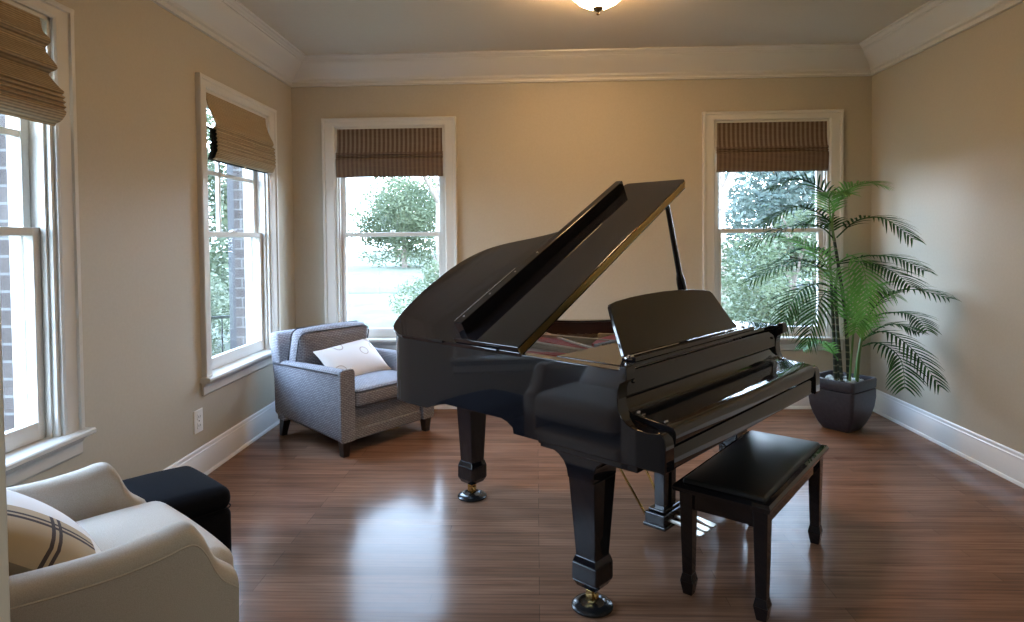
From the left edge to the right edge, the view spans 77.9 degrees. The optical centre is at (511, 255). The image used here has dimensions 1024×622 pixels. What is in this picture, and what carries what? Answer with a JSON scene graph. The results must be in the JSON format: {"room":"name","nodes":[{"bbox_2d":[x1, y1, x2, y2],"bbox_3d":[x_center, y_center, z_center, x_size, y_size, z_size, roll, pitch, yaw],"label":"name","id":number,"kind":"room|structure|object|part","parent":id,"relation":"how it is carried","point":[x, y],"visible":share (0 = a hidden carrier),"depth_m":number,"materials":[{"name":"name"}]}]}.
{"room":"music room","nodes":[
{"label":"music room","id":0,"kind":"room"},
{"bbox_2d":[0,0,295,486],"bbox_3d":[-2.112,0.089,1.265,0.280,3.800,8.362,-1,1,2],"label":"wall","id":1,"kind":"structure","parent":0,"point":[137,62],"depth_m":3.28,"materials":[{"name":"beige paint"}]},
{"bbox_2d":[0,0,96,487],"bbox_3d":[-2.070,-0.083,2.353,0.404,1.939,1.436,-1,1,2],"label":"window","id":2,"kind":"structure","parent":1,"relation":"in","point":[36,444],"depth_m":2.65,"materials":[{"name":"grey paint"}]},
{"bbox_3d":[-2.051,-0.515,2.202,0.038,0.891,0.874,-1,1,2],"label":"sash","id":3,"kind":"part","parent":2,"relation":"part of","materials":[{"name":"grey paint"}]},
{"bbox_3d":[-1.999,0.335,2.222,0.038,0.882,0.874,-1,1,2],"label":"sash","id":4,"kind":"part","parent":2,"relation":"part of","materials":[{"name":"grey paint"}]},
{"bbox_2d":[0,0,65,125],"bbox_3d":[-1.915,-0.739,2.191,0.136,0.467,0.818,-1,1,2],"label":"woven shade","id":5,"kind":"object","parent":2,"relation":"attached to","point":[27,89],"visible":1,"depth_m":2.45,"materials":[{"name":"brown wicker"}]},
{"bbox_3d":[-1.911,-0.815,2.189,0.088,0.316,0.810,-1,1,2],"label":"shade panel","id":6,"kind":"part","parent":5,"relation":"part of","materials":[{"name":"brown wicker"}]},
{"bbox_3d":[-1.922,-0.137,2.207,0.032,1.827,1.115,-1,1,2],"label":"casing","id":7,"kind":"part","parent":2,"relation":"part of","materials":[{"name":"grey paint"}]},
{"bbox_2d":[194,408,202,434],"bbox_3d":[-1.863,0.983,3.765,0.010,0.136,0.096,-1,1,2],"label":"wall outlet","id":8,"kind":"object","parent":1,"relation":"attached to","point":[198,414],"visible":1,"depth_m":3.75,"materials":[{"name":"white plastic"}]},
{"bbox_2d":[164,401,279,474],"bbox_3d":[-1.881,1.254,2.988,0.030,0.177,4.662,-1,1,2],"label":"baseboard","id":9,"kind":"structure","parent":1,"relation":"attached to","point":[211,455],"depth_m":4.12,"materials":[{"name":"white paint"}]},
{"bbox_2d":[151,0,305,86],"bbox_3d":[-1.823,-1.439,2.916,0.200,0.204,4.662,-1,1,2],"label":"crown molding","id":10,"kind":"structure","parent":1,"relation":"attached to","point":[229,23],"depth_m":4.17,"materials":[{"name":"grey paint"}]},
{"bbox_2d":[195,72,280,395],"bbox_3d":[-1.989,-0.139,4.491,0.404,1.939,1.436,-1,1,2],"label":"window","id":11,"kind":"structure","parent":1,"relation":"in","point":[260,196],"depth_m":4.74,"materials":[{"name":"grey paint"}]},
{"bbox_3d":[-1.970,-0.570,4.340,0.038,0.891,0.874,-1,1,2],"label":"sash","id":12,"kind":"part","parent":11,"relation":"part of","materials":[{"name":"grey paint"}]},
{"bbox_2d":[226,164,236,349],"bbox_3d":[-2.142,-0.176,5.029,0.057,1.850,0.370,-1,1,2],"label":"downspout","id":13,"kind":"object","parent":11,"relation":"attached to","point":[230,197],"depth_m":4.85,"materials":[{"name":"grey metal"}]},
{"bbox_3d":[-1.918,0.280,4.360,0.038,0.882,0.874,-1,1,2],"label":"sash","id":14,"kind":"part","parent":11,"relation":"part of","materials":[{"name":"grey paint"}]},
{"bbox_2d":[206,92,275,172],"bbox_3d":[-1.851,-0.809,4.329,0.120,0.437,0.858,-1,1,2],"label":"woven shade","id":15,"kind":"object","parent":11,"relation":"attached to","point":[240,137],"visible":0.91,"depth_m":4.23,"materials":[{"name":"brown wicker"}]},
{"bbox_3d":[-1.840,-0.910,4.326,0.068,0.236,0.850,-1,1,2],"label":"shade panel","id":16,"kind":"part","parent":15,"relation":"part of","materials":[{"name":"brown wicker"}]},
{"bbox_2d":[291,76,871,375],"bbox_3d":[0.544,-0.042,5.336,5.280,3.800,0.280,-1,1,2],"label":"wall","id":17,"kind":"structure","parent":0,"point":[531,157],"depth_m":5.18,"materials":[{"name":"beige paint"}]},
{"bbox_2d":[321,116,457,349],"bbox_3d":[-1.004,-0.170,5.319,1.158,1.939,0.264,-1,1,2],"label":"window","id":18,"kind":"structure","parent":17,"relation":"in","point":[335,216],"depth_m":5.24,"materials":[{"name":"grey paint"}]},
{"bbox_2d":[336,128,442,178],"bbox_3d":[-1.013,-0.848,5.241,0.888,0.424,0.064,-1,1,2],"label":"woven shade","id":19,"kind":"object","parent":18,"relation":"attached to","point":[394,152],"visible":1,"depth_m":5.22,"materials":[{"name":"brown wicker"}]},
{"bbox_3d":[-1.014,-0.950,5.231,0.880,0.218,0.022,-1,1,2],"label":"shade panel","id":20,"kind":"part","parent":19,"relation":"part of","materials":[{"name":"brown wicker"}]},
{"bbox_3d":[-1.007,-0.606,5.349,0.874,0.891,0.038,-1,1,2],"label":"sash","id":21,"kind":"part","parent":18,"relation":"part of","materials":[{"name":"grey paint"}]},
{"bbox_3d":[-1.000,0.245,5.328,0.874,0.882,0.038,-1,1,2],"label":"sash","id":22,"kind":"part","parent":18,"relation":"part of","materials":[{"name":"grey paint"}]},
{"bbox_2d":[292,43,870,86],"bbox_3d":[0.520,-1.517,5.058,4.720,0.204,0.200,-1,1,2],"label":"crown molding","id":23,"kind":"structure","parent":17,"relation":"attached to","point":[840,59],"depth_m":5.07,"materials":[{"name":"grey paint"}]},
{"bbox_2d":[434,396,810,408],"bbox_3d":[0.551,1.172,5.212,4.720,0.177,0.030,-1,1,2],"label":"baseboard","id":24,"kind":"structure","parent":17,"relation":"attached to","point":[804,403],"depth_m":5.14,"materials":[{"name":"white paint"}]},
{"bbox_2d":[702,109,844,350],"bbox_3d":[2.109,-0.199,5.200,1.158,1.939,0.264,-1,1,2],"label":"window","id":25,"kind":"structure","parent":17,"relation":"in","point":[711,233],"depth_m":5.12,"materials":[{"name":"grey paint"}]},
{"bbox_3d":[2.106,-0.635,5.230,0.874,0.891,0.038,-1,1,2],"label":"sash","id":26,"kind":"part","parent":25,"relation":"part of","materials":[{"name":"grey paint"}]},
{"bbox_3d":[2.113,0.217,5.209,0.874,0.882,0.038,-1,1,2],"label":"sash","id":27,"kind":"part","parent":25,"relation":"part of","materials":[{"name":"clear glass"}]},
{"bbox_2d":[716,121,828,172],"bbox_3d":[2.100,-0.876,5.122,0.888,0.424,0.064,-1,1,2],"label":"woven shade","id":28,"kind":"object","parent":25,"relation":"attached to","point":[773,147],"visible":1,"depth_m":5.11,"materials":[{"name":"brown wicker"}]},
{"bbox_3d":[2.098,-0.979,5.111,0.880,0.218,0.022,-1,1,2],"label":"shade panel","id":29,"kind":"part","parent":28,"relation":"part of","materials":[{"name":"brown wicker"}]},
{"bbox_2d":[237,0,928,54],"bbox_3d":[0.371,-1.645,1.191,5.280,0.250,8.492,-1,1,2],"label":"ceiling","id":30,"kind":"structure","parent":0,"point":[314,27],"depth_m":4.36,"materials":[{"name":"paint"}]},
{"bbox_2d":[574,0,619,14],"bbox_3d":[0.490,-1.476,3.607,0.352,0.213,0.352,-1,1,2],"label":"ceiling light","id":31,"kind":"object","parent":30,"relation":"attached to","point":[597,6],"visible":1,"depth_m":3.58,"materials":[{"name":"white glass"}]},
{"bbox_3d":[0.490,-1.470,3.607,0.352,0.118,0.352,-1,1,2],"label":"lamp shade","id":32,"kind":"part","parent":31,"relation":"part of","materials":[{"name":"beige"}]},
{"bbox_2d":[207,409,1023,621],"bbox_3d":[0.400,1.426,1.204,5.020,0.120,8.362,-1,1,2],"label":"floor","id":33,"kind":"structure","parent":0,"point":[915,530],"depth_m":2.95,"materials":[{"name":"brown wood"}]},
{"bbox_2d":[6,462,238,621],"bbox_3d":[-1.322,0.936,1.810,0.821,0.860,0.855,1,2,42],"label":"armchair","id":34,"kind":"object","parent":33,"relation":"on","point":[154,563],"visible":0.94,"depth_m":1.69,"materials":[{"name":"fabric"}]},
{"bbox_2d":[6,489,100,575],"bbox_3d":[-1.353,0.780,1.728,0.520,0.329,0.365,1,2,42],"label":"throw pillow","id":35,"kind":"object","parent":34,"relation":"on","point":[40,535],"visible":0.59,"depth_m":1.63,"materials":[{"name":"beige fabric"}]},
{"bbox_3d":[-1.604,0.996,2.034,0.096,0.617,0.768,1,2,42],"label":"arm","id":36,"kind":"part","parent":34,"relation":"part of","materials":[{"name":"fabric"}]},
{"bbox_3d":[-1.071,1.003,1.554,0.096,0.617,0.768,1,2,42],"label":"arm","id":37,"kind":"part","parent":34,"relation":"part of","materials":[{"name":"fabric"}]},
{"bbox_2d":[76,501,233,567],"bbox_3d":[-1.290,0.961,1.846,0.600,0.216,0.760,1,2,42],"label":"seat cushion","id":38,"kind":"object","parent":34,"relation":"on","point":[110,524],"depth_m":2.05,"materials":[{"name":"fabric"}]},
{"bbox_2d":[122,466,231,552],"bbox_3d":[-1.491,1.140,2.586,0.438,0.416,0.526,1,2,42],"label":"ottoman","id":39,"kind":"object","parent":33,"relation":"on","point":[204,500],"visible":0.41,"depth_m":2.58,"materials":[{"name":"black fabric"}]},
{"bbox_2d":[122,466,229,518],"bbox_3d":[-1.492,0.997,2.583,0.436,0.130,0.524,1,2,42],"label":"seat cushion","id":40,"kind":"object","parent":39,"relation":"on","point":[186,489],"depth_m":2.58,"materials":[{"name":"black fabric"}]},
{"bbox_2d":[270,320,433,457],"bbox_3d":[-1.166,0.899,4.623,0.906,0.786,0.828,1,2,39],"label":"armchair","id":41,"kind":"object","parent":33,"relation":"on","point":[340,405],"visible":0.76,"depth_m":4.36,"materials":[{"name":"grey fabric"}]},
{"bbox_3d":[-1.639,1.225,4.569,0.084,0.148,0.060,1,2,39],"label":"leg","id":42,"kind":"part","parent":41,"relation":"part of","materials":[{"name":"black wood"}]},
{"bbox_3d":[-1.377,0.971,4.341,0.785,0.466,0.106,1,2,39],"label":"arm","id":43,"kind":"part","parent":41,"relation":"part of","materials":[{"name":"grey fabric"}]},
{"bbox_2d":[289,321,366,365],"bbox_3d":[-1.365,0.724,4.715,0.272,0.437,0.610,1,2,39],"label":"cushion","id":44,"kind":"object","parent":41,"relation":"on","point":[303,341],"depth_m":4.53,"materials":[{"name":"grey fabric"}]},
{"bbox_3d":[-1.087,1.256,4.110,0.060,0.098,0.060,1,2,39],"label":"leg","id":45,"kind":"part","parent":41,"relation":"part of","materials":[{"name":"black wood"}]},
{"bbox_3d":[-1.065,0.971,4.086,0.026,0.476,0.116,1,2,39],"label":"arm","id":46,"kind":"part","parent":41,"relation":"part of","materials":[{"name":"grey fabric"}]},
{"bbox_2d":[313,338,390,375],"bbox_3d":[-1.157,0.766,4.617,0.244,0.260,0.542,0,2,32],"label":"throw pillow","id":47,"kind":"object","parent":41,"relation":"on","point":[360,356],"visible":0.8,"depth_m":4.57,"materials":[{"name":"white fabric"}]},
{"bbox_2d":[355,369,396,407],"bbox_3d":[-1.097,0.930,4.567,0.728,0.164,0.584,1,2,39],"label":"seat cushion","id":48,"kind":"object","parent":41,"relation":"on","point":[376,389],"depth_m":4.31,"materials":[{"name":"grey fabric"}]},
{"bbox_3d":[-1.121,1.082,4.591,0.685,0.175,0.592,1,2,39],"label":"seat","id":49,"kind":"part","parent":41,"relation":"part of","materials":[{"name":"grey fabric"}]},
{"bbox_3d":[-0.855,1.168,4.376,0.021,0.070,0.596,1,2,39],"label":"rail","id":50,"kind":"part","parent":41,"relation":"part of","materials":[{"name":"grey fabric"}]},
{"bbox_3d":[-0.928,0.952,4.886,0.785,0.466,0.106,1,2,39],"label":"arm","id":51,"kind":"part","parent":41,"relation":"part of","materials":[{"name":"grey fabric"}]},
{"bbox_3d":[-0.636,1.237,4.659,0.060,0.098,0.060,1,2,39],"label":"leg","id":52,"kind":"part","parent":41,"relation":"part of","materials":[{"name":"black wood"}]},
{"bbox_3d":[-0.618,0.953,4.630,0.026,0.476,0.116,1,2,39],"label":"arm","id":53,"kind":"part","parent":41,"relation":"part of","materials":[{"name":"grey fabric"}]},
{"bbox_2d":[458,489,486,501],"bbox_3d":[-0.217,1.302,3.448,0.158,0.023,0.158,-1,1,2],"label":"cup","id":54,"kind":"object","parent":33,"relation":"on","point":[464,495],"visible":0.91,"depth_m":3.41,"materials":[{"name":"black"}]},
{"bbox_2d":[571,592,612,617],"bbox_3d":[0.305,1.323,2.407,0.158,0.023,0.158,-1,1,2],"label":"cup","id":55,"kind":"object","parent":33,"relation":"on","point":[603,607],"visible":0.89,"depth_m":2.38,"materials":[{"name":"black plastic"}]},
{"bbox_2d":[393,179,819,603],"bbox_3d":[0.406,0.447,3.115,1.626,1.706,1.500,1,2,43],"label":"grand piano","id":56,"kind":"object","parent":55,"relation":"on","point":[655,385],"visible":0.91,"depth_m":2.67,"materials":[{"name":"black paint"}]},
{"bbox_3d":[-0.217,0.952,3.444,0.120,0.555,0.140,1,2,43],"label":"leg","id":57,"kind":"part","parent":56,"relation":"part of","materials":[{"name":"black paint"}]},
{"bbox_3d":[0.120,0.004,3.269,0.990,0.022,1.510,1,31,43],"label":"lid","id":58,"kind":"part","parent":56,"relation":"part of","materials":[{"name":"black paint"}]},
{"bbox_3d":[0.752,0.704,2.814,0.435,0.033,1.420,1,2,43],"label":"keybed frame","id":59,"kind":"part","parent":56,"relation":"part of","materials":[{"name":"black paint"}]},
{"bbox_3d":[0.306,1.041,2.405,0.120,0.420,0.140,1,2,43],"label":"leg","id":60,"kind":"part","parent":56,"relation":"part of","materials":[{"name":"black paint"}]},
{"bbox_3d":[0.348,0.462,3.184,1.267,0.014,1.330,1,2,43],"label":"iron plate","id":61,"kind":"part","parent":56,"relation":"part of","materials":[{"name":"brown metal"}]},
{"bbox_3d":[0.900,0.637,2.674,0.160,0.059,1.360,1,2,43],"label":"key frame","id":62,"kind":"part","parent":56,"relation":"part of","materials":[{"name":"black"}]},
{"bbox_3d":[0.705,0.958,2.990,0.064,0.487,0.052,1,2,43],"label":"lyre post","id":63,"kind":"part","parent":56,"relation":"part of","materials":[{"name":"black paint"}]},
{"bbox_2d":[557,322,772,366],"bbox_3d":[0.745,0.374,2.809,0.304,0.017,1.360,1,2,43],"label":"shelf","id":64,"kind":"object","parent":56,"relation":"attached to","point":[609,354],"depth_m":2.53,"materials":[{"name":"black paint"}]},
{"bbox_3d":[0.753,0.957,3.041,0.064,0.487,0.052,1,2,43],"label":"lyre post","id":65,"kind":"part","parent":56,"relation":"part of","materials":[{"name":"black paint"}]},
{"bbox_3d":[1.151,1.009,3.306,0.120,0.420,0.140,1,2,43],"label":"leg","id":66,"kind":"part","parent":56,"relation":"part of","materials":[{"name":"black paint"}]},
{"bbox_2d":[672,430,828,621],"bbox_3d":[1.039,1.082,2.685,0.370,0.474,0.854,1,2,39],"label":"piano bench","id":67,"kind":"object","parent":33,"relation":"on","point":[749,481],"visible":1,"depth_m":2.47,"materials":[{"name":"black wood"}]},
{"bbox_3d":[0.695,1.124,2.486,0.054,0.408,0.058,1,2,39],"label":"leg","id":68,"kind":"part","parent":67,"relation":"part of","materials":[{"name":"black paint"}]},
{"bbox_3d":[1.037,0.892,2.680,0.370,0.035,0.854,1,2,39],"label":"seat frame","id":69,"kind":"part","parent":67,"relation":"part of","materials":[{"name":"black paint"}]},
{"bbox_3d":[0.914,1.126,2.309,0.054,0.408,0.058,1,2,39],"label":"leg","id":70,"kind":"part","parent":67,"relation":"part of","materials":[{"name":"black paint"}]},
{"bbox_3d":[1.383,1.107,2.885,0.054,0.408,0.058,1,2,39],"label":"leg","id":71,"kind":"part","parent":67,"relation":"part of","materials":[{"name":"black paint"}]},
{"bbox_2d":[733,172,959,432],"bbox_3d":[2.295,0.340,4.506,1.380,1.840,0.898,0,2,20],"label":"potted palm","id":72,"kind":"object","parent":33,"relation":"on","point":[844,402],"visible":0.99,"depth_m":4.41,"materials":[{"name":"plant"}]},
{"bbox_2d":[808,370,876,432],"bbox_3d":[2.400,1.068,4.606,0.344,0.377,0.344,-2,2,-34],"label":"pot","id":73,"kind":"object","parent":72,"relation":"attached to","point":[845,403],"depth_m":4.50,"materials":[{"name":"ceramic"}]},
{"bbox_2d":[871,2,1023,453],"bbox_3d":[2.879,-0.131,2.696,0.150,2.905,4.812,-1,1,2],"label":"wall","id":74,"kind":"structure","parent":0,"point":[948,117],"depth_m":4.02,"materials":[{"name":"beige paint"}]},
{"bbox_2d":[859,0,1023,75],"bbox_3d":[2.693,-1.480,2.743,0.200,0.204,4.662,-1,1,2],"label":"crown molding","id":75,"kind":"structure","parent":74,"relation":"attached to","point":[933,22],"depth_m":4.22,"materials":[{"name":"grey paint"}]},
{"bbox_2d":[873,389,1023,487],"bbox_3d":[2.806,1.211,2.809,0.030,0.177,4.662,-1,1,2],"label":"baseboard","id":76,"kind":"structure","parent":74,"relation":"attached to","point":[1005,462],"depth_m":4.06,"materials":[{"name":"white paint"}]},
{"bbox_3d":[0.357,-0.048,0.461,5.020,2.905,0.150,-1,1,2],"label":"wall","id":77,"kind":"structure","parent":0,"visible":0},
{"bbox_2d":[0,300,9,621],"bbox_3d":[0.634,0.122,0.455,2.470,2.520,0.200,-1,1,2],"label":"trim","id":78,"kind":"structure","parent":77,"relation":"attached to","point":[4,561],"depth_m":0.59,"materials":[{"name":"grey paint"}]},
{"label":"outside","id":79,"kind":"structure","parent":0,"visible":0},
{"bbox_2d":[211,247,815,354],"bbox_3d":[1.541,0.865,40.006,180.000,0.100,160.000,-1,1,2],"label":"lawn","id":80,"kind":"structure","parent":79,"point":[372,309],"depth_m":26.36,"materials":[{"name":"plant"}]},
{"bbox_2d":[207,148,227,243],"bbox_3d":[-27.198,-4.661,66.547,11.188,13.247,14.822,-1,1,2],"label":"tree","id":81,"kind":"object","parent":80,"relation":"on","point":[207,148],"visible":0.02,"depth_m":64.27,"materials":[{"name":"green plant"}]},
{"bbox_2d":[206,109,229,345],"bbox_3d":[-5.776,-0.977,10.878,4.098,5.496,3.081,-1,2,-21],"label":"tree","id":82,"kind":"object","parent":80,"relation":"on","point":[222,273],"visible":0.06,"depth_m":10.75,"materials":[{"name":"green plant"}]},
{"bbox_2d":[210,272,229,355],"bbox_3d":[-4.872,0.904,8.931,2.276,1.676,2.165,-1,1,2],"label":"shrub","id":83,"kind":"object","parent":80,"relation":"on","point":[214,292],"visible":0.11,"depth_m":8.99,"materials":[{"name":"green plant"}]},
{"bbox_2d":[211,315,229,352],"bbox_3d":[-3.850,1.189,6.484,1.970,1.069,0.041,-2,2,-33],"label":"porch railing","id":84,"kind":"object","parent":80,"relation":"on","point":[222,316],"visible":0.02,"depth_m":6.91,"materials":[{"name":"black metal"}]},
{"bbox_3d":[-3.847,0.689,6.477,1.950,0.030,0.036,-2,2,-33],"label":"rail","id":85,"kind":"part","parent":84,"relation":"part of","materials":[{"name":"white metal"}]},
{"bbox_2d":[347,176,439,268],"bbox_3d":[-7.171,-2.145,42.643,10.978,8.139,10.104,-2,2,-37],"label":"tree","id":86,"kind":"object","parent":80,"relation":"on","point":[405,210],"visible":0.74,"depth_m":41.39,"materials":[{"name":"green plant"}]},
{"bbox_2d":[353,177,436,256],"bbox_3d":[-12.392,-4.406,70.603,13.340,11.923,10.069,0,2,18],"label":"tree","id":87,"kind":"object","parent":80,"relation":"on","point":[374,200],"visible":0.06,"depth_m":71.08,"materials":[{"name":"green plant"}]},
{"bbox_2d":[387,246,438,314],"bbox_3d":[-1.514,0.671,13.511,2.609,1.757,2.677,-1,1,2],"label":"shrub","id":88,"kind":"object","parent":80,"relation":"on","point":[434,269],"visible":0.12,"depth_m":13.20,"materials":[{"name":"green plant"}]},
{"bbox_2d":[422,176,439,253],"bbox_3d":[-3.087,-3.491,31.199,6.176,9.190,6.126,-1,1,2],"label":"bare tree","id":89,"kind":"object","parent":80,"relation":"on","point":[436,195],"visible":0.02,"depth_m":30.98,"materials":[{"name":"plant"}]},
{"bbox_2d":[721,284,733,314],"bbox_3d":[2.732,0.663,10.924,1.970,2.023,2.564,-1,1,2],"label":"shrub","id":90,"kind":"object","parent":80,"relation":"on","point":[722,296],"visible":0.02,"depth_m":10.60,"materials":[{"name":"green plant"}]},
{"bbox_2d":[719,172,765,309],"bbox_3d":[6.054,-3.031,15.424,8.918,8.877,5.162,-1,1,2],"label":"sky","id":91,"kind":"structure","parent":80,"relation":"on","point":[724,184],"depth_m":15.70,"materials":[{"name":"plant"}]},
{"bbox_2d":[725,172,809,236],"bbox_3d":[27.309,-4.706,66.472,13.339,11.923,10.069,-1,2,-26],"label":"tree","id":92,"kind":"object","parent":80,"relation":"on","point":[745,172],"visible":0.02,"depth_m":66.63,"materials":[{"name":"green plant"}]},
{"bbox_2d":[721,206,815,325],"bbox_3d":[5.401,0.349,12.616,3.512,2.669,3.726,-1,1,2],"label":"shrub","id":93,"kind":"object","parent":80,"relation":"on","point":[776,249],"visible":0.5,"depth_m":12.39,"materials":[{"name":"green plant"}]},
{"bbox_2d":[725,171,815,289],"bbox_3d":[8.921,-3.062,21.075,7.274,8.704,6.666,-2,2,-33],"label":"tree","id":94,"kind":"object","parent":80,"relation":"on","point":[797,194],"visible":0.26,"depth_m":19.76,"materials":[{"name":"green plant"}]},
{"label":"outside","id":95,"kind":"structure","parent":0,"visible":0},
{"bbox_2d":[228,284,811,292],"bbox_3d":[3.496,1.174,24.748,85.085,0.020,5.552,-1,1,1],"label":"road","id":96,"kind":"structure","parent":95,"point":[350,289],"depth_m":23.65,"materials":[{"name":"grey asphalt"}]}
]}

